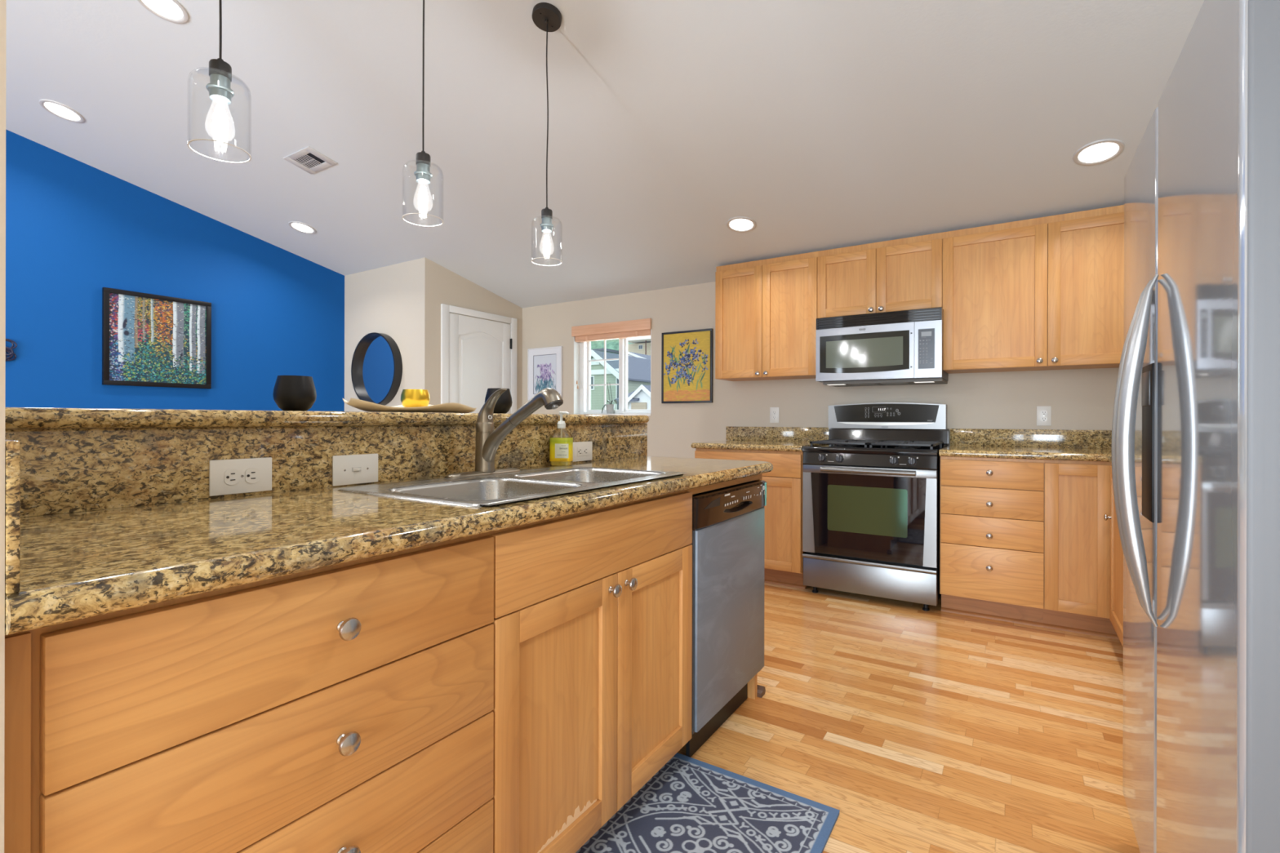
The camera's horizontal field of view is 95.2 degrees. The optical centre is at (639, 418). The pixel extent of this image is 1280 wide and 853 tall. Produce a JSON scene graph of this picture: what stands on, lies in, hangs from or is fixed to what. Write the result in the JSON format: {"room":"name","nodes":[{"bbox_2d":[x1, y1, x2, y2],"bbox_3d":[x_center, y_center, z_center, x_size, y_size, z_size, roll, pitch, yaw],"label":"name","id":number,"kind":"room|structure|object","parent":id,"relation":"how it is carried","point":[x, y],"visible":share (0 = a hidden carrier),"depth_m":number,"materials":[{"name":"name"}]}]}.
{"room":"kitchen","nodes":[
{"label":"kitchen","id":0,"kind":"room"},
{"bbox_2d":[0,0,6,852],"bbox_3d":[-1.218,-0.478,0.877,1.400,3.130,0.120,0,0,33],"label":"wall","id":1,"kind":"structure","parent":0,"point":[2,2],"depth_m":0.55,"materials":[{"name":"beige paint"}]},
{"bbox_2d":[4,129,344,411],"bbox_3d":[-4.628,-0.588,2.902,0.100,3.333,8.887,0,0,33],"label":"wall","id":2,"kind":"structure","parent":0,"point":[75,229],"depth_m":4.29,"materials":[{"name":"blue paint"}]},
{"bbox_2d":[5,338,17,361],"bbox_3d":[-4.028,-0.437,3.707,0.025,0.148,0.107,0,0,33],"label":"wall ornament","id":3,"kind":"object","parent":2,"relation":"attached to","point":[9,350],"visible":0.61,"depth_m":3.72,"materials":[{"name":"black metal"}]},
{"bbox_2d":[102,287,211,388],"bbox_3d":[-3.599,-0.583,4.382,0.031,0.684,0.654,0,0,33],"label":"painting","id":4,"kind":"object","parent":2,"relation":"attached to","point":[148,340],"visible":1,"depth_m":4.35,"materials":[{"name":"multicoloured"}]},
{"bbox_2d":[21,423,632,517],"bbox_3d":[-0.598,0.554,1.795,0.118,1.070,2.095,0,0,33],"label":"wall","id":5,"kind":"structure","parent":0,"point":[553,424],"depth_m":1.24,"materials":[{"name":"beige paint"}]},
{"bbox_2d":[4,423,647,517],"bbox_3d":[-0.539,0.092,1.756,0.019,0.148,2.090,0,0,33],"label":"backsplash","id":6,"kind":"structure","parent":5,"relation":"attached to","point":[63,470],"depth_m":1.24,"materials":[{"name":"brown stone"}]},
{"bbox_2d":[208,457,271,496],"bbox_3d":[-0.850,0.122,1.247,0.007,0.074,0.120,0,0,33],"label":"wall outlet","id":7,"kind":"object","parent":6,"relation":"attached to","point":[237,476],"visible":1,"depth_m":1.24,"materials":[{"name":"white plastic"}]},
{"bbox_2d":[224,468,239,484],"bbox_3d":[-0.858,0.122,1.230,0.002,0.034,0.028,0,0,33],"label":"receptacle","id":8,"kind":"object","parent":7,"relation":"attached to","point":[232,476],"depth_m":1.23,"materials":[{"name":"white"}]},
{"bbox_2d":[244,467,259,483],"bbox_3d":[-0.837,0.122,1.263,0.002,0.034,0.028,0,0,33],"label":"receptacle","id":9,"kind":"object","parent":7,"relation":"attached to","point":[251,474],"depth_m":1.26,"materials":[{"name":"white"}]},
{"bbox_2d":[332,453,377,486],"bbox_3d":[-0.708,0.126,1.462,0.014,0.074,0.120,0,0,33],"label":"light switch","id":10,"kind":"object","parent":6,"relation":"attached to","point":[348,469],"visible":1,"depth_m":1.46,"materials":[{"name":"white plastic"}]},
{"bbox_2d":[573,441,591,462],"bbox_3d":[-0.219,0.124,2.230,0.007,0.074,0.120,0,0,33],"label":"wall outlet","id":11,"kind":"object","parent":6,"relation":"attached to","point":[582,451],"visible":0.92,"depth_m":2.23,"materials":[{"name":"white plastic"}]},
{"bbox_2d":[577,446,588,456],"bbox_3d":[-0.217,0.124,2.229,0.002,0.034,0.068,0,0,33],"label":"receptacle","id":12,"kind":"object","parent":11,"relation":"attached to","point":[581,451],"depth_m":2.23,"materials":[{"name":"white plastic"}]},
{"bbox_2d":[4,407,648,429],"bbox_3d":[-0.660,0.000,1.843,0.376,0.036,2.108,0,0,33],"label":"bar","id":13,"kind":"object","parent":5,"relation":"on","point":[15,418],"visible":1,"depth_m":1.23,"materials":[{"name":"brown stone"}]},
{"bbox_2d":[272,375,316,410],"bbox_3d":[-0.888,-0.064,1.505,0.097,0.090,0.097,0,0,33],"label":"vase","id":14,"kind":"object","parent":13,"relation":"on","point":[291,393],"visible":0.85,"depth_m":1.47,"materials":[{"name":"black ceramic"}]},
{"bbox_2d":[342,397,476,413],"bbox_3d":[-0.693,-0.039,1.809,0.184,0.040,0.447,0,0,33],"label":"serving tray","id":15,"kind":"object","parent":13,"relation":"on","point":[451,407],"visible":0.84,"depth_m":1.72,"materials":[{"name":"brown wood"}]},
{"bbox_2d":[400,389,430,407],"bbox_3d":[-0.694,-0.060,1.807,0.085,0.060,0.085,0,0,33],"label":"bowl","id":16,"kind":"object","parent":15,"relation":"on","point":[409,397],"visible":0.86,"depth_m":1.77,"materials":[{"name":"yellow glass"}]},
{"bbox_2d":[484,387,512,413],"bbox_3d":[-0.507,-0.063,2.098,0.097,0.090,0.097,0,0,33],"label":"vase","id":17,"kind":"object","parent":13,"relation":"on","point":[504,403],"visible":0.6,"depth_m":2.06,"materials":[{"name":"black ceramic"}]},
{"bbox_2d":[344,257,435,411],"bbox_3d":[-2.304,-0.149,5.324,1.198,2.467,0.100,0,0,33],"label":"wall","id":18,"kind":"structure","parent":0,"point":[397,301],"depth_m":5.14,"materials":[{"name":"beige paint"}]},
{"bbox_2d":[351,332,402,405],"bbox_3d":[-2.379,-0.444,5.268,0.660,0.660,0.074,0,0,33],"label":"round mirror","id":19,"kind":"object","parent":18,"relation":"attached to","point":[376,366],"visible":0.89,"depth_m":5.28,"materials":[{"name":"black metal"}]},
{"bbox_2d":[357,334,394,403],"bbox_3d":[-2.369,-0.444,5.283,0.633,0.633,0.004,0,0,33],"label":"mirror glass","id":20,"kind":"object","parent":19,"relation":"attached to","point":[375,366],"depth_m":5.30,"materials":[{"name":"blue mirror"}]},
{"bbox_2d":[434,262,522,409],"bbox_3d":[-1.528,-0.137,5.517,0.100,2.446,1.063,0,0,33],"label":"wall","id":21,"kind":"structure","parent":0,"point":[452,289],"depth_m":5.31,"materials":[{"name":"beige paint"}]},
{"bbox_2d":[440,303,516,413],"bbox_3d":[-1.481,0.042,5.472,0.028,2.090,0.912,0,0,33],"label":"door","id":22,"kind":"structure","parent":21,"relation":"in","point":[477,355],"depth_m":5.41,"materials":[{"name":"white paint"}]},
{"bbox_2d":[5,0,1204,307],"bbox_3d":[-1.855,-1.722,1.133,6.773,1.251,9.100,0,0,33],"label":"ceiling","id":23,"kind":"structure","parent":0,"point":[824,125],"depth_m":2.99,"materials":[{"name":"white paint"}]},
{"bbox_2d":[39,98,84,123],"bbox_3d":[-3.413,-1.817,3.454,0.196,0.046,0.191,0,0,36],"label":"recessed light","id":24,"kind":"object","parent":23,"relation":"in","point":[59,109],"visible":1,"depth_m":3.45,"materials":[{"name":"white"}]},
{"bbox_2d":[137,0,188,23],"bbox_3d":[-2.104,-1.822,2.569,0.196,0.046,0.191,0,0,36],"label":"recessed light","id":25,"kind":"object","parent":23,"relation":"in","point":[171,11],"visible":1,"depth_m":2.59,"materials":[{"name":"white"}]},
{"bbox_2d":[186,0,251,163],"bbox_3d":[-1.013,-1.280,1.411,0.126,1.269,0.126,0,0,33],"label":"pendant lamp","id":26,"kind":"object","parent":23,"relation":"hanging from","point":[220,90],"visible":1,"depth_m":1.40,"materials":[{"name":"clear glass"}]},
{"bbox_2d":[205,57,234,104],"bbox_3d":[-1.014,-0.819,1.412,0.056,0.098,0.056,0,0,33],"label":"socket","id":27,"kind":"object","parent":26,"relation":"attached to","point":[220,90],"depth_m":1.40,"materials":[{"name":"silver"}]},
{"bbox_2d":[288,221,316,234],"bbox_3d":[-2.687,-1.522,4.653,0.196,0.046,0.191,0,0,36],"label":"recessed light","id":28,"kind":"object","parent":23,"relation":"in","point":[304,228],"visible":1,"depth_m":4.65,"materials":[{"name":"white"}]},
{"bbox_2d":[283,146,337,173],"bbox_3d":[-2.074,-1.622,3.672,0.300,0.043,0.177,0,0,33],"label":"ceiling vent","id":29,"kind":"object","parent":23,"relation":"in","point":[308,159],"visible":1,"depth_m":3.67,"materials":[{"name":"grey"}]},
{"bbox_2d":[402,0,443,226],"bbox_3d":[-0.702,-1.219,1.895,0.126,1.149,0.126,0,0,33],"label":"pendant lamp","id":30,"kind":"object","parent":23,"relation":"hanging from","point":[423,175],"visible":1,"depth_m":1.89,"materials":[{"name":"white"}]},
{"bbox_2d":[413,151,432,184],"bbox_3d":[-0.703,-0.818,1.896,0.056,0.098,0.056,0,0,33],"label":"socket","id":31,"kind":"object","parent":30,"relation":"attached to","point":[423,175],"depth_m":1.88,"materials":[{"name":"silver"}]},
{"bbox_2d":[531,2,562,266],"bbox_3d":[-0.381,-1.156,2.396,0.126,1.024,0.126,0,0,33],"label":"pendant lamp","id":32,"kind":"object","parent":23,"relation":"hanging from","point":[547,17],"visible":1,"depth_m":2.39,"materials":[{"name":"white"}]},
{"bbox_2d":[539,207,553,232],"bbox_3d":[-0.382,-0.817,2.397,0.056,0.098,0.056,0,0,33],"label":"socket","id":33,"kind":"object","parent":32,"relation":"attached to","point":[546,226],"depth_m":2.38,"materials":[{"name":"silver"}]},
{"bbox_2d":[726,216,756,232],"bbox_3d":[0.666,-1.277,3.843,0.196,0.046,0.191,0,0,36],"label":"recessed light","id":34,"kind":"object","parent":23,"relation":"in","point":[739,224],"visible":1,"depth_m":3.84,"materials":[{"name":"white"}]},
{"bbox_2d":[1072,138,1124,165],"bbox_3d":[2.205,-1.281,2.812,0.196,0.046,0.191,0,0,36],"label":"recessed light","id":35,"kind":"object","parent":23,"relation":"in","point":[1101,151],"visible":1,"depth_m":2.81,"materials":[{"name":"white"}]},
{"bbox_2d":[521,281,1119,457],"bbox_3d":[0.554,-0.030,4.896,6.673,2.243,0.140,0,0,33],"label":"wall","id":36,"kind":"structure","parent":0,"point":[1079,399],"depth_m":4.55,"materials":[{"name":"beige paint"}]},
{"bbox_2d":[527,346,563,401],"bbox_3d":[-0.937,-0.438,5.756,0.442,0.528,0.021,0,0,33],"label":"print","id":37,"kind":"object","parent":36,"relation":"attached to","point":[544,365],"visible":0.88,"depth_m":5.76,"materials":[{"name":"white"}]},
{"bbox_2d":[573,328,651,416],"bbox_3d":[-0.230,-0.451,5.396,0.867,0.851,0.159,0,0,33],"label":"window","id":38,"kind":"structure","parent":36,"relation":"in","point":[582,350],"depth_m":5.57,"materials":[{"name":"white paint"}]},
{"bbox_2d":[601,384,617,413],"bbox_3d":[-0.275,-0.192,5.410,0.176,0.290,0.088,0,0,33],"label":"potted orchid","id":39,"kind":"object","parent":38,"relation":"on","point":[610,407],"visible":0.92,"depth_m":5.38,"materials":[{"name":"grey ceramic"}]},
{"bbox_2d":[571,318,651,388],"bbox_3d":[-0.259,-0.581,5.352,0.879,0.591,0.086,0,0,33],"label":"window blind","id":40,"kind":"object","parent":38,"relation":"attached to","point":[639,327],"visible":0.94,"depth_m":5.31,"materials":[{"name":"brown wood"}]},
{"bbox_2d":[661,328,713,403],"bbox_3d":[0.392,-0.436,4.903,0.476,0.606,0.023,0,0,33],"label":"flower painting","id":41,"kind":"object","parent":36,"relation":"attached to","point":[686,362],"visible":1,"depth_m":4.89,"materials":[{"name":"yellow"}]},
{"bbox_2d":[715,251,817,381],"bbox_3d":[0.973,-0.728,4.342,0.767,0.853,0.362,0,0,33],"label":"upper cabinet","id":42,"kind":"object","parent":36,"relation":"attached to","point":[766,310],"visible":0.97,"depth_m":4.20,"materials":[{"name":"brown wood"}]},
{"bbox_2d":[769,407,779,422],"bbox_3d":[1.036,-0.029,4.499,0.074,0.120,0.007,0,0,33],"label":"wall outlet","id":43,"kind":"object","parent":36,"relation":"attached to","point":[774,411],"visible":1,"depth_m":4.50,"materials":[{"name":"white plastic"}]},
{"bbox_2d":[725,426,829,441],"bbox_3d":[1.042,0.116,4.487,0.820,0.108,0.020,0,0,33],"label":"backsplash","id":44,"kind":"structure","parent":36,"relation":"attached to","point":[749,433],"depth_m":4.47,"materials":[{"name":"brown stone"}]},
{"bbox_2d":[817,232,942,318],"bbox_3d":[1.619,-0.921,3.928,0.766,0.465,0.362,0,0,33],"label":"upper cabinet","id":45,"kind":"object","parent":36,"relation":"attached to","point":[906,273],"visible":0.88,"depth_m":3.78,"materials":[{"name":"brown wood"}]},
{"bbox_2d":[815,306,948,386],"bbox_3d":[1.603,-0.451,3.883,0.754,0.442,0.423,0,0,33],"label":"microwave","id":46,"kind":"object","parent":45,"relation":"attached to","point":[905,347],"visible":1,"depth_m":3.70,"materials":[{"name":"grey"}]},
{"bbox_2d":[950,428,1111,448],"bbox_3d":[2.637,0.119,3.464,1.416,0.108,0.020,0,0,33],"label":"backsplash","id":47,"kind":"structure","parent":36,"relation":"attached to","point":[1066,438],"depth_m":3.59,"materials":[{"name":"brown stone"}]},
{"bbox_2d":[942,204,1124,373],"bbox_3d":[2.389,-0.725,3.433,1.067,0.853,0.362,0,0,33],"label":"upper cabinet","id":48,"kind":"object","parent":36,"relation":"attached to","point":[1045,293],"visible":0.86,"depth_m":3.35,"materials":[{"name":"brown wood"}]},
{"bbox_2d":[1036,406,1051,426],"bbox_3d":[2.473,-0.018,3.577,0.074,0.120,0.007,0,0,33],"label":"wall outlet","id":49,"kind":"object","parent":36,"relation":"attached to","point":[1043,414],"visible":1,"depth_m":3.58,"materials":[{"name":"white plastic"}]},
{"bbox_2d":[1040,410,1047,415],"bbox_3d":[2.472,-0.038,3.576,0.034,0.028,0.002,0,0,33],"label":"receptacle","id":50,"kind":"object","parent":49,"relation":"attached to","point":[1042,412],"depth_m":3.57,"materials":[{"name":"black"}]},
{"bbox_2d":[1040,417,1047,421],"bbox_3d":[2.472,0.001,3.576,0.034,0.028,0.002,0,0,33],"label":"receptacle","id":51,"kind":"object","parent":49,"relation":"attached to","point":[1042,419],"depth_m":3.57,"materials":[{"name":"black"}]},
{"bbox_2d":[677,582,1140,852],"bbox_3d":[-1.875,1.111,1.112,6.673,0.050,9.050,0,0,33],"label":"floor","id":52,"kind":"structure","parent":0,"point":[934,731],"depth_m":2.05,"materials":[{"name":"brown wood"}]},
{"bbox_2d":[4,532,493,852],"bbox_3d":[-0.654,0.646,0.959,0.568,0.884,0.628,0,0,33],"label":"base cabinet","id":53,"kind":"object","parent":52,"relation":"on","point":[347,707],"visible":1,"depth_m":0.76,"materials":[{"name":"brown wood"}]},
{"bbox_2d":[488,489,692,852],"bbox_3d":[-0.271,0.647,1.557,0.568,0.884,0.792,0,0,33],"label":"base cabinet","id":54,"kind":"object","parent":52,"relation":"on","point":[593,622],"visible":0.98,"depth_m":1.33,"materials":[{"name":"brown wood"}]},
{"bbox_2d":[4,456,773,635],"bbox_3d":[-0.271,0.185,1.591,0.610,0.038,2.104,0,0,33],"label":"countertop","id":55,"kind":"structure","parent":54,"relation":"on","point":[80,565],"depth_m":0.86,"materials":[{"name":"brown stone"}]},
{"bbox_2d":[4,439,20,594],"bbox_3d":[-0.843,0.092,0.714,0.593,0.145,0.010,0,0,33],"label":"granite side splash","id":56,"kind":"object","parent":55,"relation":"on","point":[12,447],"visible":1,"depth_m":0.55,"materials":[{"name":"brown stone"}]},
{"bbox_2d":[444,387,563,478],"bbox_3d":[-0.344,0.037,1.639,0.318,0.249,0.270,0,0,33],"label":"kitchen faucet","id":57,"kind":"object","parent":55,"relation":"on","point":[488,440],"visible":1,"depth_m":1.67,"materials":[{"name":"silver metal"}]},
{"bbox_2d":[337,465,688,506],"bbox_3d":[-0.279,0.247,1.563,0.504,0.172,0.824,0,0,33],"label":"sink","id":58,"kind":"object","parent":55,"relation":"in","point":[492,490],"visible":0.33,"depth_m":1.54,"materials":[{"name":"silver metal"}]},
{"bbox_2d":[549,411,573,466],"bbox_3d":[-0.277,0.070,2.059,0.074,0.192,0.060,0,0,9],"label":"soap bottle","id":59,"kind":"object","parent":55,"relation":"on","point":[561,449],"visible":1,"depth_m":2.03,"materials":[{"name":"yellow"}]},
{"bbox_2d":[575,752,839,852],"bbox_3d":[0.135,1.086,1.469,0.545,0.008,0.700,0,0,33],"label":"kitchen mat","id":60,"kind":"object","parent":52,"relation":"on","point":[691,805],"visible":0.85,"depth_m":1.58,"materials":[{"name":"blue"}]},
{"bbox_2d":[685,474,766,757],"bbox_3d":[0.117,0.648,2.132,0.529,0.884,0.593,0,0,33],"label":"dishwasher","id":61,"kind":"object","parent":52,"relation":"on","point":[728,544],"depth_m":1.94,"materials":[{"name":"silver"}]},
{"bbox_2d":[694,448,806,589],"bbox_3d":[0.859,0.650,4.136,0.758,0.884,0.648,0,0,33],"label":"base cabinet","id":62,"kind":"object","parent":52,"relation":"on","point":[783,555],"visible":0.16,"depth_m":3.77,"materials":[{"name":"brown wood"}]},
{"bbox_2d":[690,440,825,451],"bbox_3d":[0.873,0.188,4.184,0.791,0.038,0.712,0,0,33],"label":"countertop","id":63,"kind":"structure","parent":62,"relation":"on","point":[779,446],"depth_m":3.95,"materials":[{"name":"brown stone"}]},
{"bbox_2d":[746,473,762,699],"bbox_3d":[0.251,0.649,2.414,0.520,0.884,0.024,0,0,33],"label":"end panel","id":64,"kind":"object","parent":52,"relation":"on","point":[752,686],"visible":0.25,"depth_m":2.28,"materials":[{"name":"brown wood"}]},
{"bbox_2d":[757,684,765,697],"bbox_3d":[0.473,1.074,2.314,0.034,0.034,0.046,0,0,33],"label":"cap","id":65,"kind":"object","parent":52,"relation":"on","point":[761,690],"visible":0.65,"depth_m":2.31,"materials":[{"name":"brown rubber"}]},
{"bbox_2d":[802,402,949,611],"bbox_3d":[1.516,0.491,3.741,0.762,1.205,0.735,0,0,33],"label":"gas range","id":66,"kind":"object","parent":52,"relation":"on","point":[871,501],"visible":1,"depth_m":3.49,"materials":[{"name":"silver"}]},
{"bbox_2d":[802,444,946,456],"bbox_3d":[1.505,0.191,3.722,0.756,0.038,0.628,0,0,33],"label":"cooktop","id":67,"kind":"object","parent":66,"relation":"in","point":[827,450],"depth_m":3.51,"materials":[{"name":"black ceramic"}]},
{"bbox_2d":[939,456,1044,627],"bbox_3d":[2.035,0.653,3.382,0.480,0.884,0.648,0,0,33],"label":"base cabinet","id":68,"kind":"object","parent":52,"relation":"on","point":[992,557],"visible":0.99,"depth_m":3.13,"materials":[{"name":"brown wood"}]},
{"bbox_2d":[1043,459,1119,639],"bbox_3d":[2.395,0.654,3.168,0.357,0.884,0.619,0,0,33],"label":"base cabinet","id":69,"kind":"object","parent":52,"relation":"on","point":[1077,494],"visible":0.87,"depth_m":2.94,"materials":[{"name":"brown wood"}]},
{"bbox_2d":[1103,465,1123,647],"bbox_3d":[2.109,0.653,2.020,0.648,0.884,1.640,0,0,33],"label":"base cabinet","id":70,"kind":"object","parent":52,"relation":"on","point":[1116,583],"visible":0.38,"depth_m":2.75,"materials":[{"name":"brown wood"}]},
{"bbox_2d":[939,444,1111,462],"bbox_3d":[2.010,0.191,2.482,1.413,0.038,2.349,0,0,33],"label":"countertop","id":71,"kind":"structure","parent":70,"relation":"on","point":[954,451],"depth_m":3.13,"materials":[{"name":"brown stone"}]},
{"bbox_2d":[1111,0,1279,852],"bbox_3d":[1.289,0.223,0.928,0.831,1.730,0.935,0,0,33],"label":"refrigerator","id":72,"kind":"object","parent":52,"relation":"on","point":[1196,424],"visible":1,"depth_m":0.86,"materials":[{"name":"grey"}]},
{"label":"outside","id":73,"kind":"structure","parent":0,"visible":0},
{"bbox_3d":[-8.357,5.170,79.603,180.000,0.200,115.000,0,0,33],"label":"ground","id":74,"kind":"structure","parent":73,"visible":0},
{"bbox_2d":[591,348,618,354],"bbox_3d":[-5.258,-3.123,100.795,7.100,16.400,12.800,0,0,33],"label":"house","id":75,"kind":"structure","parent":74,"relation":"on","point":[607,350],"depth_m":94.66,"materials":[{"name":"grey"}]},
{"bbox_2d":[591,338,632,350],"bbox_3d":[-11.167,-9.937,130.732,100.000,30.000,22.000,0,0,33],"label":"hill","id":76,"kind":"structure","parent":74,"relation":"on","point":[610,344],"depth_m":128.81,"materials":[{"name":"green plant"}]},
{"bbox_2d":[591,350,650,409],"bbox_3d":[-0.799,0.338,40.839,4.900,9.500,8.510,0,0,33],"label":"house","id":77,"kind":"structure","parent":74,"relation":"on","point":[638,368],"depth_m":37.37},
{"bbox_2d":[591,357,599,364],"bbox_3d":[-2.888,-3.697,37.438,0.800,0.460,0.098,0,0,33],"label":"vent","id":78,"kind":"object","parent":77,"relation":"attached to","point":[592,358],"depth_m":37.39,"materials":[{"name":"white"}]},
{"bbox_2d":[614,384,650,409],"bbox_3d":[1.169,1.578,35.179,3.190,7.030,4.910,0,0,33],"label":"garage","id":79,"kind":"structure","parent":74,"relation":"on","point":[639,398],"depth_m":33.18,"materials":[{"name":"white"}]},
{"bbox_2d":[627,336,650,355],"bbox_3d":[4.631,-4.149,97.780,11.400,18.500,14.400,0,0,33],"label":"house","id":80,"kind":"structure","parent":74,"relation":"on","point":[642,345],"depth_m":94.59,"materials":[{"name":"beige"}]},
{"bbox_2d":[627,351,650,359],"bbox_3d":[3.486,-0.677,57.017,16.500,11.550,12.650,0,0,33],"label":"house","id":81,"kind":"structure","parent":74,"relation":"on","point":[629,353],"depth_m":55.79,"materials":[{"name":"white"}]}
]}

